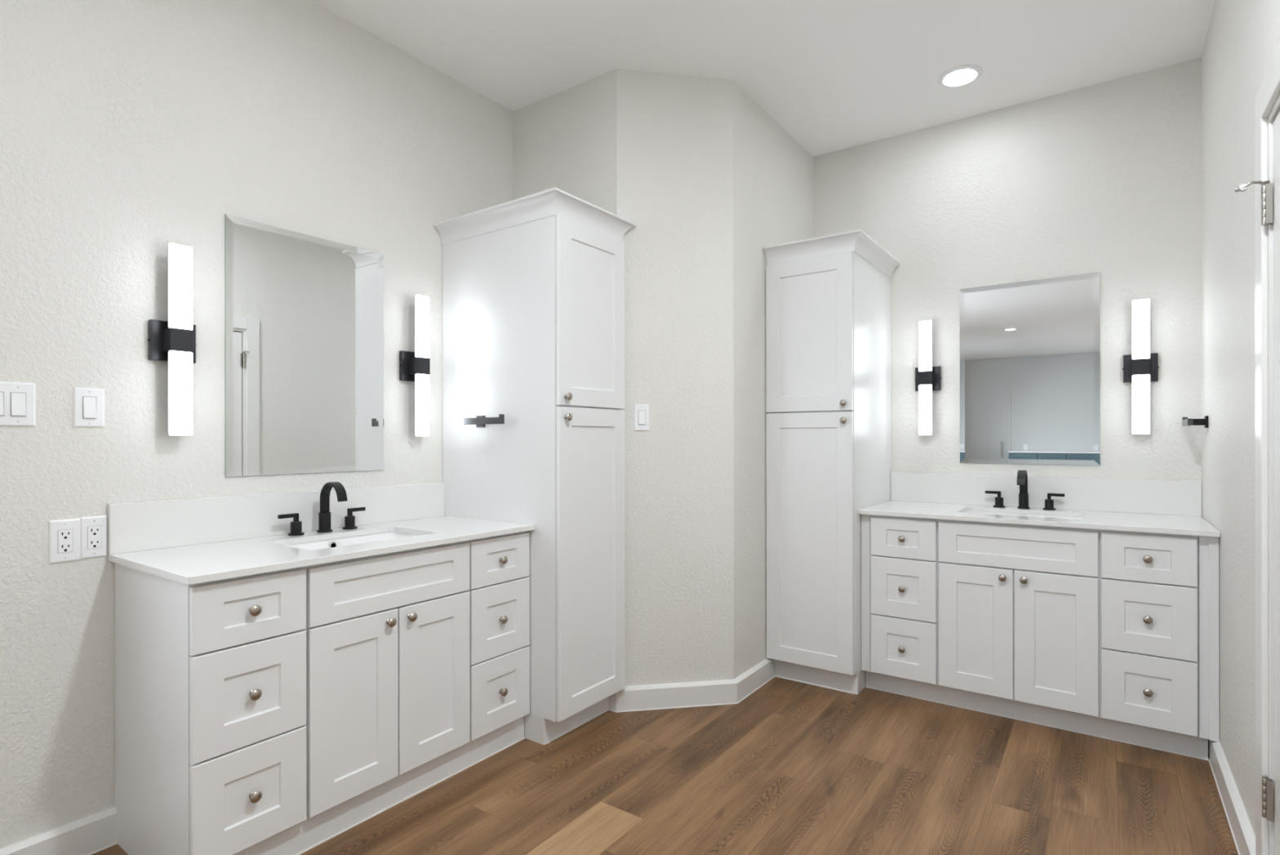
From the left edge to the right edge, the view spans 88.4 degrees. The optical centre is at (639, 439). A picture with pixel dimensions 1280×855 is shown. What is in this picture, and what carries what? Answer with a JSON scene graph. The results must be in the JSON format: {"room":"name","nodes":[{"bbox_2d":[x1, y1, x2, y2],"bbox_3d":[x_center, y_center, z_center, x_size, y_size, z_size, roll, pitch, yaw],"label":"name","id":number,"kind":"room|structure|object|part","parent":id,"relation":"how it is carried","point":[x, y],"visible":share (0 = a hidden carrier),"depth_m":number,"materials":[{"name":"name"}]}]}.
{"room":"bathroom","nodes":[
{"label":"bathroom","id":0,"kind":"room"},
{"bbox_2d":[0,0,513,848],"bbox_3d":[-3.294,-0.223,-0.228,0.120,2.925,12.058,0,0,35],"label":"wall","id":1,"kind":"structure","parent":0,"point":[130,130],"depth_m":2.08,"materials":[{"name":"white paint"}]},
{"bbox_2d":[0,381,35,426],"bbox_3d":[-1.756,-0.098,1.826,0.013,0.123,0.120,0,0,35],"label":"light switch","id":2,"kind":"object","parent":1,"relation":"attached to","point":[17,399],"visible":1,"depth_m":1.84,"materials":[{"name":"white plastic"}]},
{"bbox_2d":[0,805,117,854],"bbox_3d":[-4.128,1.188,-1.532,0.025,0.107,8.722,0,0,35],"label":"baseboard","id":3,"kind":"structure","parent":1,"relation":"attached to","point":[95,833],"depth_m":1.94,"materials":[{"name":"white paint"}]},
{"bbox_2d":[48,518,80,564],"bbox_3d":[-1.685,0.298,1.929,0.008,0.124,0.072,0,0,35],"label":"wall outlet","id":4,"kind":"object","parent":1,"relation":"attached to","point":[64,535],"visible":1,"depth_m":1.93,"materials":[{"name":"white plastic"}]},
{"bbox_2d":[57,528,72,552],"bbox_3d":[-1.683,0.298,1.928,0.002,0.066,0.033,0,0,35],"label":"receptacle","id":5,"kind":"object","parent":4,"relation":"attached to","point":[64,535],"depth_m":1.93,"materials":[{"name":"white plastic"}]},
{"bbox_2d":[73,387,104,426],"bbox_3d":[-1.651,-0.095,1.974,0.013,0.116,0.073,0,0,35],"label":"light switch","id":6,"kind":"object","parent":1,"relation":"attached to","point":[88,403],"visible":1,"depth_m":1.97,"materials":[{"name":"white plastic"}]},
{"bbox_2d":[80,515,106,559],"bbox_3d":[-1.646,0.295,1.985,0.008,0.124,0.063,0,0,35],"label":"wall outlet","id":7,"kind":"object","parent":1,"relation":"attached to","point":[93,529],"visible":1,"depth_m":1.98,"materials":[{"name":"white plastic"}]},
{"bbox_2d":[87,525,101,548],"bbox_3d":[-1.644,0.295,1.984,0.002,0.066,0.033,0,0,35],"label":"receptacle","id":8,"kind":"object","parent":7,"relation":"attached to","point":[94,532],"depth_m":1.98,"materials":[{"name":"white plastic"}]},
{"bbox_2d":[147,243,195,435],"bbox_3d":[-1.498,-0.317,2.127,0.086,0.608,0.135,0,0,35],"label":"wall sconce","id":9,"kind":"object","parent":1,"relation":"attached to","point":[172,340],"visible":1,"depth_m":2.10,"materials":[{"name":"white glass"}]},
{"bbox_3d":[-1.524,-0.317,2.146,0.022,0.128,0.127,0,0,35],"label":"plate","id":10,"kind":"part","parent":9,"relation":"part of","materials":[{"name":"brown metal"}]},
{"bbox_2d":[107,481,444,554],"bbox_3d":[-1.261,0.274,2.515,0.020,0.153,1.244,0,0,35],"label":"backsplash","id":11,"kind":"structure","parent":1,"relation":"attached to","point":[132,526],"depth_m":2.32,"materials":[{"name":"white stone"}]},
{"bbox_2d":[224,213,383,476],"bbox_3d":[-1.261,-0.326,2.530,0.006,0.910,0.611,0,0,35],"label":"wall mirror","id":12,"kind":"object","parent":1,"relation":"attached to","point":[304,313],"visible":1,"depth_m":2.49,"materials":[{"name":"silver metal"}]},
{"bbox_2d":[399,294,430,435],"bbox_3d":[-0.970,-0.317,2.872,0.086,0.608,0.135,0,0,35],"label":"wall sconce","id":13,"kind":"object","parent":1,"relation":"attached to","point":[415,366],"visible":1,"depth_m":2.84,"materials":[{"name":"white glass"}]},
{"bbox_3d":[-0.996,-0.317,2.890,0.022,0.128,0.127,0,0,35],"label":"plate","id":14,"kind":"part","parent":13,"relation":"part of","materials":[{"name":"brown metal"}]},
{"bbox_2d":[512,69,813,685],"bbox_3d":[0.194,-0.227,3.668,1.063,2.925,1.428,0,0,35],"label":"wall","id":15,"kind":"structure","parent":0,"point":[708,180],"depth_m":3.07,"materials":[{"name":"white paint"}]},
{"bbox_2d":[634,404,649,431],"bbox_3d":[0.009,-0.100,3.016,0.072,0.123,0.014,0,0,-10],"label":"light switch","id":16,"kind":"object","parent":15,"relation":"attached to","point":[642,411],"visible":1,"depth_m":3.02,"materials":[{"name":"white plastic"}]},
{"bbox_2d":[608,657,775,712],"bbox_3d":[0.318,1.182,3.131,0.953,0.107,0.226,0,0,-26],"label":"baseboard","id":17,"kind":"structure","parent":15,"relation":"attached to","point":[726,691],"depth_m":3.04,"materials":[{"name":"white paint"}]},
{"bbox_2d":[91,676,1238,854],"bbox_3d":[-2.086,1.239,-1.083,3.038,0.001,12.018,0,0,35],"label":"floor","id":18,"kind":"structure","parent":0,"point":[790,767],"depth_m":2.31,"materials":[{"name":"brown wood"}]},
{"bbox_2d":[114,530,529,854],"bbox_3d":[-1.022,0.804,2.356,0.592,0.867,1.226,0,0,35],"label":"vanity cabinet","id":19,"kind":"object","parent":18,"relation":"on","point":[281,712],"visible":0.98,"depth_m":1.98,"materials":[{"name":"white paint"}]},
{"bbox_3d":[-1.079,0.473,1.829,0.018,0.177,0.299,0,0,35],"label":"drawer","id":20,"kind":"part","parent":19,"relation":"part of","materials":[{"name":"white paint"}]},
{"bbox_3d":[-1.078,0.987,1.829,0.018,0.277,0.299,0,0,35],"label":"drawer","id":21,"kind":"part","parent":19,"relation":"part of","materials":[{"name":"white paint"}]},
{"bbox_3d":[-1.079,0.705,1.829,0.018,0.278,0.299,0,0,35],"label":"drawer","id":22,"kind":"part","parent":19,"relation":"part of","materials":[{"name":"white paint"}]},
{"bbox_3d":[-1.065,0.987,1.820,0.029,0.030,0.030,0,0,35],"label":"knob","id":23,"kind":"part","parent":19,"relation":"part of","materials":[{"name":"silver metal"}]},
{"bbox_3d":[-1.066,0.705,1.820,0.029,0.030,0.030,0,0,35],"label":"knob","id":24,"kind":"part","parent":19,"relation":"part of","materials":[{"name":"silver metal"}]},
{"bbox_3d":[-1.066,0.473,1.820,0.029,0.030,0.030,0,0,35],"label":"knob","id":25,"kind":"part","parent":19,"relation":"part of","materials":[{"name":"silver metal"}]},
{"bbox_2d":[107,515,534,584],"bbox_3d":[-1.030,0.360,2.351,0.586,0.020,1.244,0,0,35],"label":"countertop","id":26,"kind":"structure","parent":19,"relation":"on","point":[191,564],"depth_m":2.08,"materials":[{"name":"white stone"}]},
{"bbox_2d":[277,481,365,535],"bbox_3d":[-1.155,0.255,2.464,0.161,0.191,0.336,0,0,35],"label":"faucet","id":27,"kind":"object","parent":26,"relation":"on","point":[324,515],"visible":1,"depth_m":2.47,"materials":[{"name":"black metal"}]},
{"bbox_3d":[-1.275,0.287,2.387,0.015,0.032,0.070,0,0,35],"label":"lever","id":28,"kind":"part","parent":27,"relation":"part of","materials":[{"name":"black metal"}]},
{"bbox_3d":[-1.259,0.326,2.409,0.054,0.049,0.054,0,0,35],"label":"handle","id":29,"kind":"part","parent":27,"relation":"part of","materials":[{"name":"black metal"}]},
{"bbox_3d":[-1.152,0.255,2.462,0.155,0.191,0.054,0,0,35],"label":"spout","id":30,"kind":"part","parent":27,"relation":"part of","materials":[{"name":"black metal"}]},
{"bbox_3d":[-1.137,0.326,2.581,0.054,0.049,0.054,0,0,35],"label":"handle","id":31,"kind":"part","parent":27,"relation":"part of","materials":[{"name":"black metal"}]},
{"bbox_3d":[-1.121,0.287,2.603,0.015,0.032,0.070,0,0,35],"label":"lever","id":32,"kind":"part","parent":27,"relation":"part of","materials":[{"name":"black metal"}]},
{"bbox_2d":[284,531,419,549],"bbox_3d":[-1.018,0.450,2.359,0.348,0.158,0.534,0,0,35],"label":"sink","id":33,"kind":"object","parent":26,"relation":"in","point":[318,544],"visible":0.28,"depth_m":2.50,"materials":[{"name":"white ceramic"}]},
{"bbox_3d":[-0.900,0.846,2.081,0.018,0.560,0.299,0,0,35],"label":"door","id":34,"kind":"part","parent":19,"relation":"part of","materials":[{"name":"white paint"}]},
{"bbox_3d":[-0.813,0.473,2.205,0.018,0.176,0.602,0,0,35],"label":"false drawer","id":35,"kind":"part","parent":19,"relation":"part of","materials":[{"name":"white paint"}]},
{"bbox_3d":[-0.817,0.600,2.159,0.029,0.030,0.030,0,0,35],"label":"knob","id":36,"kind":"part","parent":19,"relation":"part of","materials":[{"name":"silver metal"}]},
{"bbox_3d":[-0.770,0.600,2.224,0.029,0.030,0.030,0,0,35],"label":"knob","id":37,"kind":"part","parent":19,"relation":"part of","materials":[{"name":"silver metal"}]},
{"bbox_3d":[-0.724,0.846,2.329,0.018,0.560,0.299,0,0,35],"label":"door","id":38,"kind":"part","parent":19,"relation":"part of","materials":[{"name":"white paint"}]},
{"bbox_3d":[-0.546,0.704,2.580,0.018,0.278,0.302,0,0,35],"label":"drawer","id":39,"kind":"part","parent":19,"relation":"part of","materials":[{"name":"white paint"}]},
{"bbox_3d":[-0.546,0.472,2.580,0.018,0.177,0.302,0,0,35],"label":"drawer","id":40,"kind":"part","parent":19,"relation":"part of","materials":[{"name":"white paint"}]},
{"bbox_3d":[-0.546,0.987,2.580,0.018,0.277,0.302,0,0,35],"label":"drawer","id":41,"kind":"part","parent":19,"relation":"part of","materials":[{"name":"white paint"}]},
{"bbox_3d":[-0.533,0.987,2.571,0.029,0.030,0.030,0,0,35],"label":"knob","id":42,"kind":"part","parent":19,"relation":"part of","materials":[{"name":"silver metal"}]},
{"bbox_3d":[-0.533,0.704,2.571,0.029,0.030,0.030,0,0,35],"label":"knob","id":43,"kind":"part","parent":19,"relation":"part of","materials":[{"name":"silver metal"}]},
{"bbox_3d":[-0.534,0.472,2.571,0.029,0.030,0.030,0,0,35],"label":"knob","id":44,"kind":"part","parent":19,"relation":"part of","materials":[{"name":"silver metal"}]},
{"bbox_2d":[433,186,636,744],"bbox_3d":[-0.475,0.130,2.992,0.749,2.214,0.541,0,0,35],"label":"linen cabinet","id":45,"kind":"object","parent":18,"relation":"on","point":[533,285],"visible":0.96,"depth_m":2.77,"materials":[{"name":"white paint"}]},
{"bbox_2d":[462,413,504,426],"bbox_3d":[-0.648,-0.078,2.802,0.238,0.051,0.068,0,0,35],"label":"towel holder","id":46,"kind":"object","parent":45,"relation":"attached to","point":[480,420],"visible":1,"depth_m":2.77,"materials":[{"name":"black metal"}]},
{"bbox_3d":[-0.695,-0.077,2.872,0.050,0.050,0.008,0,0,35],"label":"wall plate","id":47,"kind":"part","parent":46,"relation":"part of","materials":[{"name":"black metal"}]},
{"bbox_3d":[-0.477,-0.935,2.992,0.749,0.084,0.541,0,0,35],"label":"crown molding","id":48,"kind":"part","parent":45,"relation":"part of","materials":[{"name":"white paint"}]},
{"bbox_3d":[-0.287,-0.089,2.636,0.029,0.030,0.030,0,0,35],"label":"knob","id":49,"kind":"part","parent":45,"relation":"part of","materials":[{"name":"silver metal"}]},
{"bbox_3d":[-0.287,-0.172,2.636,0.029,0.030,0.030,0,0,35],"label":"knob","id":50,"kind":"part","parent":45,"relation":"part of","materials":[{"name":"silver metal"}]},
{"bbox_3d":[-0.202,-0.514,2.797,0.018,0.756,0.437,0,0,35],"label":"door","id":51,"kind":"part","parent":45,"relation":"part of","materials":[{"name":"white paint"}]},
{"bbox_3d":[-0.200,0.497,2.797,0.018,1.254,0.437,0,0,35],"label":"door","id":52,"kind":"part","parent":45,"relation":"part of","materials":[{"name":"white paint"}]},
{"bbox_2d":[763,229,900,694],"bbox_3d":[1.037,0.128,3.504,0.496,2.214,0.715,0,0,35],"label":"linen cabinet","id":53,"kind":"object","parent":18,"relation":"on","point":[828,297],"visible":0.95,"depth_m":3.26,"materials":[{"name":"white paint"}]},
{"bbox_3d":[0.831,-0.515,3.258,0.442,0.756,0.018,0,0,35],"label":"door","id":54,"kind":"part","parent":53,"relation":"part of","materials":[{"name":"white paint"}]},
{"bbox_3d":[0.832,0.495,3.258,0.442,1.254,0.018,0,0,35],"label":"door","id":55,"kind":"part","parent":53,"relation":"part of","materials":[{"name":"white paint"}]},
{"bbox_3d":[1.036,-0.937,3.504,0.496,0.084,0.715,0,0,35],"label":"crown molding","id":56,"kind":"part","parent":53,"relation":"part of","materials":[{"name":"white paint"}]},
{"bbox_3d":[0.968,-0.090,3.133,0.030,0.030,0.029,0,0,35],"label":"knob","id":57,"kind":"part","parent":53,"relation":"part of","materials":[{"name":"silver metal"}]},
{"bbox_3d":[0.968,-0.173,3.133,0.030,0.030,0.029,0,0,35],"label":"knob","id":58,"kind":"part","parent":53,"relation":"part of","materials":[{"name":"silver metal"}]},
{"bbox_2d":[861,514,1219,759],"bbox_3d":[1.771,0.797,3.049,1.322,0.873,0.610,0,0,35],"label":"vanity cabinet","id":59,"kind":"object","parent":18,"relation":"on","point":[1110,634],"visible":0.99,"depth_m":2.76,"materials":[{"name":"white paint"}]},
{"bbox_3d":[1.229,0.985,3.087,0.030,0.030,0.029,0,0,35],"label":"knob","id":60,"kind":"part","parent":59,"relation":"part of","materials":[{"name":"silver metal"}]},
{"bbox_3d":[1.228,0.702,3.087,0.030,0.030,0.029,0,0,35],"label":"knob","id":61,"kind":"part","parent":59,"relation":"part of","materials":[{"name":"silver metal"}]},
{"bbox_3d":[1.228,0.467,3.087,0.030,0.030,0.029,0,0,35],"label":"knob","id":62,"kind":"part","parent":59,"relation":"part of","materials":[{"name":"silver metal"}]},
{"bbox_3d":[1.238,0.702,3.099,0.294,0.278,0.018,0,0,35],"label":"drawer","id":63,"kind":"part","parent":59,"relation":"part of","materials":[{"name":"white paint"}]},
{"bbox_3d":[1.237,0.467,3.099,0.294,0.183,0.018,0,0,35],"label":"drawer","id":64,"kind":"part","parent":59,"relation":"part of","materials":[{"name":"white paint"}]},
{"bbox_3d":[1.238,0.985,3.099,0.294,0.277,0.018,0,0,35],"label":"drawer","id":65,"kind":"part","parent":59,"relation":"part of","materials":[{"name":"white paint"}]},
{"bbox_3d":[1.487,0.843,2.922,0.297,0.560,0.018,0,0,35],"label":"door","id":66,"kind":"part","parent":59,"relation":"part of","materials":[{"name":"white paint"}]},
{"bbox_3d":[1.564,0.597,2.840,0.030,0.030,0.029,0,0,35],"label":"knob","id":67,"kind":"part","parent":59,"relation":"part of","materials":[{"name":"silver metal"}]},
{"bbox_3d":[1.610,0.467,2.835,0.598,0.182,0.018,0,0,35],"label":"false drawer","id":68,"kind":"part","parent":59,"relation":"part of","materials":[{"name":"white paint"}]},
{"bbox_3d":[1.629,0.597,2.793,0.030,0.030,0.029,0,0,35],"label":"knob","id":69,"kind":"part","parent":59,"relation":"part of","materials":[{"name":"silver metal"}]},
{"bbox_2d":[858,500,1220,537],"bbox_3d":[1.773,0.351,3.053,1.322,0.020,0.602,0,0,35],"label":"countertop","id":70,"kind":"structure","parent":59,"relation":"on","point":[1104,520],"depth_m":2.88,"materials":[{"name":"white stone"}]},
{"bbox_2d":[964,511,1083,519],"bbox_3d":[1.767,0.440,3.060,0.534,0.158,0.348,0,0,35],"label":"sink","id":71,"kind":"object","parent":70,"relation":"in","point":[974,512],"visible":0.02,"depth_m":3.18,"materials":[{"name":"white ceramic"}]},
{"bbox_2d":[985,470,1064,510],"bbox_3d":[1.863,0.245,3.204,0.340,0.191,0.161,0,0,35],"label":"faucet","id":72,"kind":"object","parent":70,"relation":"on","point":[1022,476],"visible":1,"depth_m":3.22,"materials":[{"name":"black metal"}]},
{"bbox_3d":[1.784,0.277,3.325,0.070,0.032,0.015,0,0,35],"label":"lever","id":73,"kind":"part","parent":72,"relation":"part of","materials":[{"name":"black metal"}]},
{"bbox_3d":[1.806,0.316,3.309,0.054,0.049,0.054,0,0,35],"label":"handle","id":74,"kind":"part","parent":72,"relation":"part of","materials":[{"name":"black metal"}]},
{"bbox_3d":[1.861,0.245,3.201,0.054,0.191,0.155,0,0,35],"label":"spout","id":75,"kind":"part","parent":72,"relation":"part of","materials":[{"name":"black metal"}]},
{"bbox_3d":[1.981,0.316,3.185,0.054,0.049,0.054,0,0,35],"label":"handle","id":76,"kind":"part","parent":72,"relation":"part of","materials":[{"name":"black metal"}]},
{"bbox_3d":[2.003,0.277,3.169,0.070,0.032,0.015,0,0,35],"label":"lever","id":77,"kind":"part","parent":72,"relation":"part of","materials":[{"name":"black metal"}]},
{"bbox_3d":[1.733,0.843,2.748,0.297,0.560,0.018,0,0,35],"label":"door","id":78,"kind":"part","parent":59,"relation":"part of","materials":[{"name":"white paint"}]},
{"bbox_3d":[1.974,0.984,2.558,0.030,0.030,0.029,0,0,35],"label":"knob","id":79,"kind":"part","parent":59,"relation":"part of","materials":[{"name":"silver metal"}]},
{"bbox_3d":[1.974,0.701,2.558,0.030,0.030,0.029,0,0,35],"label":"knob","id":80,"kind":"part","parent":59,"relation":"part of","materials":[{"name":"silver metal"}]},
{"bbox_3d":[1.974,0.466,2.558,0.030,0.030,0.029,0,0,35],"label":"knob","id":81,"kind":"part","parent":59,"relation":"part of","materials":[{"name":"silver metal"}]},
{"bbox_3d":[1.984,0.984,2.571,0.297,0.277,0.018,0,0,35],"label":"drawer","id":82,"kind":"part","parent":59,"relation":"part of","materials":[{"name":"white paint"}]},
{"bbox_3d":[1.983,0.701,2.571,0.297,0.278,0.018,0,0,35],"label":"drawer","id":83,"kind":"part","parent":59,"relation":"part of","materials":[{"name":"white paint"}]},
{"bbox_3d":[1.983,0.466,2.571,0.297,0.183,0.018,0,0,35],"label":"drawer","id":84,"kind":"part","parent":59,"relation":"part of","materials":[{"name":"white paint"}]},
{"bbox_2d":[311,0,1215,156],"bbox_3d":[-2.089,-1.736,-1.083,3.078,0.100,12.058,0,0,35],"label":"ceiling","id":85,"kind":"structure","parent":0,"point":[836,75],"depth_m":2.82,"materials":[{"name":"white paint"}]},
{"bbox_2d":[937,64,982,88],"bbox_3d":[1.490,-1.686,3.065,0.189,0.008,0.189,0,0,35],"label":"recessed light","id":86,"kind":"object","parent":85,"relation":"in","point":[962,75],"visible":1,"depth_m":3.05,"materials":[{"name":"white plastic"}]},
{"bbox_2d":[813,57,1201,480],"bbox_3d":[1.414,-0.228,3.751,2.958,2.925,0.120,0,0,35],"label":"wall","id":87,"kind":"structure","parent":0,"point":[1104,178],"depth_m":3.23,"materials":[{"name":"white paint"}]},
{"bbox_2d":[915,320,941,435],"bbox_3d":[1.540,-0.326,3.535,0.135,0.608,0.086,0,0,35],"label":"wall sconce","id":88,"kind":"object","parent":87,"relation":"attached to","point":[927,377],"visible":1,"depth_m":3.50,"materials":[{"name":"white glass"}]},
{"bbox_3d":[1.559,-0.326,3.561,0.127,0.128,0.022,0,0,35],"label":"plate","id":89,"kind":"part","parent":88,"relation":"part of","materials":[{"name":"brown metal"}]},
{"bbox_2d":[960,271,1100,465],"bbox_3d":[1.938,-0.334,3.302,0.607,0.917,0.006,0,0,35],"label":"wall mirror","id":90,"kind":"object","parent":87,"relation":"attached to","point":[1030,361],"visible":1,"depth_m":3.29,"materials":[{"name":"silver metal"}]},
{"bbox_2d":[890,472,1201,515],"bbox_3d":[1.941,0.263,3.290,1.322,0.155,0.020,0,0,35],"label":"backsplash","id":91,"kind":"structure","parent":87,"relation":"attached to","point":[1175,497],"depth_m":3.19,"materials":[{"name":"white stone"}]},
{"bbox_2d":[1122,298,1159,434],"bbox_3d":[2.287,-0.327,3.006,0.135,0.608,0.086,0,0,35],"label":"wall sconce","id":92,"kind":"object","parent":87,"relation":"attached to","point":[1140,367],"visible":1,"depth_m":2.98,"materials":[{"name":"white glass"}]},
{"bbox_3d":[2.305,-0.327,3.032,0.127,0.128,0.022,0,0,35],"label":"plate","id":93,"kind":"part","parent":92,"relation":"part of","materials":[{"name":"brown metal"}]},
{"bbox_2d":[1200,0,1279,854],"bbox_3d":[-0.916,-0.225,-1.988,0.120,2.925,11.938,0,0,35],"label":"wall","id":94,"kind":"structure","parent":0,"point":[1242,38],"depth_m":2.18,"materials":[{"name":"white paint"}]},
{"bbox_2d":[1182,415,1208,427],"bbox_3d":[2.379,-0.072,2.821,0.068,0.051,0.238,0,0,35],"label":"towel holder","id":95,"kind":"object","parent":94,"relation":"attached to","point":[1185,421],"visible":1,"depth_m":2.74,"materials":[{"name":"black metal"}]},
{"bbox_3d":[2.358,-0.078,2.835,0.018,0.040,0.238,0,0,35],"label":"arm","id":96,"kind":"part","parent":95,"relation":"part of","materials":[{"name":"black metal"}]},
{"bbox_3d":[2.337,-0.072,2.754,0.041,0.027,0.022,0,0,35],"label":"post","id":97,"kind":"part","parent":95,"relation":"part of","materials":[{"name":"black metal"}]},
{"bbox_3d":[2.357,-0.072,2.739,0.008,0.050,0.050,0,0,35],"label":"wall plate","id":98,"kind":"part","parent":95,"relation":"part of","materials":[{"name":"black metal"}]},
{"bbox_2d":[1208,738,1255,854],"bbox_3d":[2.016,1.180,2.270,0.025,0.107,1.165,0,0,35],"label":"baseboard","id":99,"kind":"structure","parent":94,"relation":"attached to","point":[1242,833],"depth_m":2.11,"materials":[{"name":"white paint"}]},
{"bbox_2d":[1254,40,1279,854],"bbox_3d":[1.397,0.152,1.389,0.013,2.164,0.988,0,0,35],"label":"trim","id":100,"kind":"structure","parent":94,"relation":"attached to","point":[1268,91],"depth_m":1.72,"materials":[{"name":"white paint"}]},
{"bbox_2d":[1261,111,1279,854],"bbox_3d":[1.417,0.206,1.383,0.057,2.032,0.765,0,0,35],"label":"door","id":101,"kind":"structure","parent":94,"relation":"in","point":[1266,188],"depth_m":1.66,"materials":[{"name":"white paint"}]},
{"bbox_2d":[1234,180,1270,191],"bbox_3d":[1.593,-0.663,1.715,0.038,0.020,0.068,0,0,-39],"label":"door stop","id":102,"kind":"object","parent":101,"relation":"attached to","point":[1242,188],"visible":1,"depth_m":1.73,"materials":[{"name":"grey metal"}]},
{"bbox_3d":[1.597,-0.665,1.719,0.031,0.016,0.041,0,0,-3],"label":"arm","id":103,"kind":"part","parent":102,"relation":"part of","materials":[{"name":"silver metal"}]},
{"bbox_2d":[1268,96,1279,854],"bbox_3d":[1.452,0.201,1.350,0.120,2.066,0.792,0,0,35],"label":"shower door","id":104,"kind":"structure","parent":94,"relation":"attached to","point":[1276,109],"depth_m":1.70,"materials":[{"name":"white paint"}]}
]}

